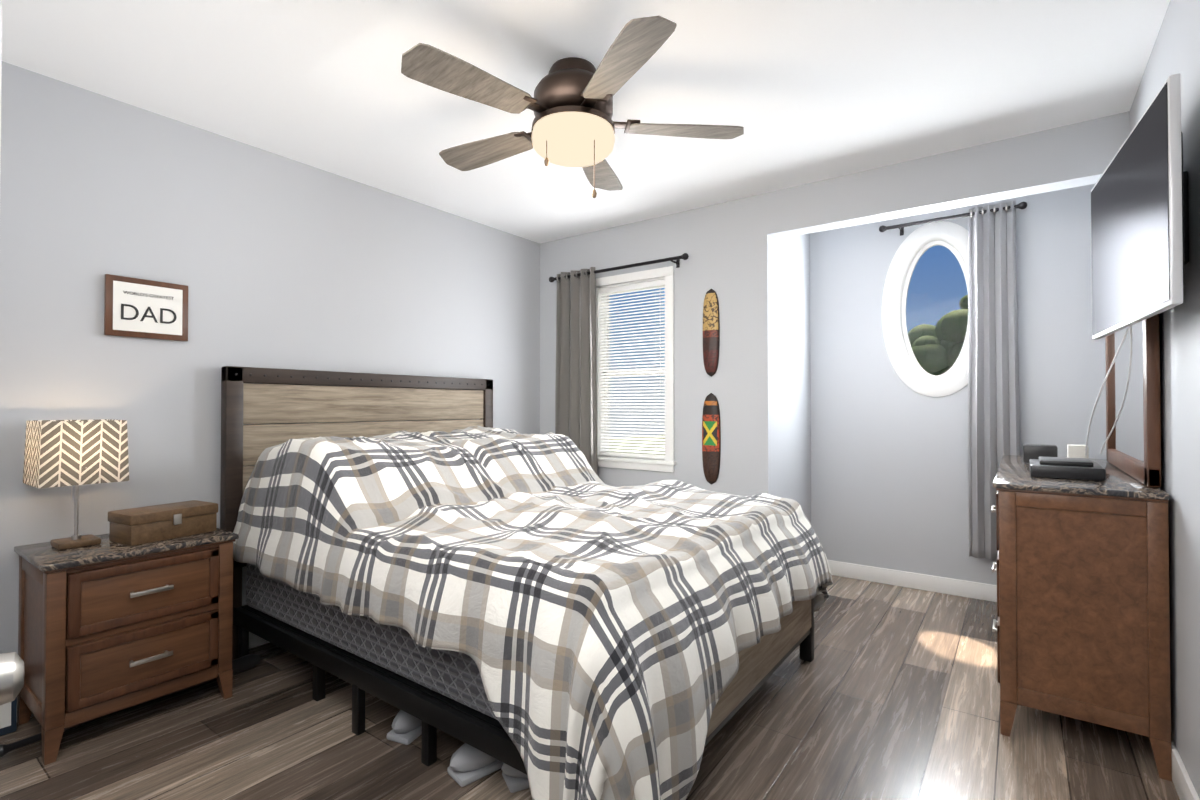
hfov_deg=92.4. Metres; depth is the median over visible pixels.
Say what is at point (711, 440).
art
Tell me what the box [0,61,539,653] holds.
wall
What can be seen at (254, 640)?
baseboard
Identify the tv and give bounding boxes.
[1085,74,1188,455]
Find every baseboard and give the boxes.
[0,654,259,756]
[30,632,269,717]
[828,560,996,601]
[1171,737,1199,799]
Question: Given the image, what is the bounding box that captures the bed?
[220,366,832,799]
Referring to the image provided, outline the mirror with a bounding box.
[1105,314,1160,487]
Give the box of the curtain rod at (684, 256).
[549,253,688,281]
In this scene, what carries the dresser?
on the floor
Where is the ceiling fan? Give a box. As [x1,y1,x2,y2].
[401,16,743,197]
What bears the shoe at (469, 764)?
on the floor
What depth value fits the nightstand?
2.06 m
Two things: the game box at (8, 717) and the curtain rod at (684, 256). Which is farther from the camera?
the curtain rod at (684, 256)
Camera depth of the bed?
2.00 m
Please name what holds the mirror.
on the dresser
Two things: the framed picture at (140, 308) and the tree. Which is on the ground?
the tree
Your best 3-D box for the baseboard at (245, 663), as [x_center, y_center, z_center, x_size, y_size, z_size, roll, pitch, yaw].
[-1.765,1.165,2.250,0.064,0.064,0.835,0,-1,32]
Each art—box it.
[702,393,720,484]
[703,289,719,376]
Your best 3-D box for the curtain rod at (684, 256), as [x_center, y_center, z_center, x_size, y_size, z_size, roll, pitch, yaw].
[0.109,-0.897,4.008,1.163,0.062,0.113,0,-1,36]
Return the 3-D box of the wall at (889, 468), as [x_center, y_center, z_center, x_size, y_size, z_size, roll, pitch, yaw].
[2.170,-0.010,3.664,1.860,2.450,0.060,0,-1,36]
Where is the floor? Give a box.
[0,575,1179,799]
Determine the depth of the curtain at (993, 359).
3.40 m
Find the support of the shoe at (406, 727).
on the floor
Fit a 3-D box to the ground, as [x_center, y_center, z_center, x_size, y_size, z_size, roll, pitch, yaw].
[22.933,4.694,36.434,80.000,0.200,74.000,0,-1,36]
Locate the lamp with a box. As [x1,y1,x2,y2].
[23,419,128,549]
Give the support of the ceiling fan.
hanging from the ceiling
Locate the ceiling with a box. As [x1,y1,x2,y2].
[0,0,1169,242]
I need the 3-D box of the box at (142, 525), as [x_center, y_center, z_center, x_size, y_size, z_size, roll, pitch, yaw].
[-1.734,0.485,2.296,0.186,0.115,0.310,0,-1,28]
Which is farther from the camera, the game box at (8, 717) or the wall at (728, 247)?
the wall at (728, 247)
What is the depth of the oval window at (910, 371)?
3.71 m
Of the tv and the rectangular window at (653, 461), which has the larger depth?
the rectangular window at (653, 461)
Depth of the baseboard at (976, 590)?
3.70 m
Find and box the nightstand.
[14,528,238,765]
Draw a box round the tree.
[908,294,968,375]
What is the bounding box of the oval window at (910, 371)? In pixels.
[882,221,968,396]
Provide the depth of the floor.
2.01 m
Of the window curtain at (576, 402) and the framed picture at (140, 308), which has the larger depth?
the window curtain at (576, 402)
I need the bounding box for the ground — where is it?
[609,435,664,454]
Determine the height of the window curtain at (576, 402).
1.860 m
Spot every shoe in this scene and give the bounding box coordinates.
[386,710,421,744]
[447,743,528,792]
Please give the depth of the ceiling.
2.24 m
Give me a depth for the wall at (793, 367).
3.81 m
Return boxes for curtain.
[555,267,597,475]
[968,200,1019,559]
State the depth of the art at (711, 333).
3.61 m
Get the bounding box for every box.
[0,697,16,735]
[108,500,217,545]
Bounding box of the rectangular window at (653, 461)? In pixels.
[596,266,676,471]
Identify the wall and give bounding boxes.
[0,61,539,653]
[540,111,1129,495]
[775,233,810,523]
[810,184,1106,584]
[1129,0,1199,798]
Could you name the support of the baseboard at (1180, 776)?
attached to the wall at (1176, 48)
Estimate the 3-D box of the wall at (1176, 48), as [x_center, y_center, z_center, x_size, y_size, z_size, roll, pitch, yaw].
[1.510,-0.038,1.297,0.130,2.450,4.800,0,-1,36]
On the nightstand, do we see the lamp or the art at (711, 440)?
the lamp
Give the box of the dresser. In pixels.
[991,314,1171,780]
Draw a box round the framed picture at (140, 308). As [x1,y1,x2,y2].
[104,274,187,340]
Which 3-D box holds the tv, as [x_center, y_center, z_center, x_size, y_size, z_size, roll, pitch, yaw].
[1.765,-0.290,1.914,0.182,1.021,1.213,0,-1,36]

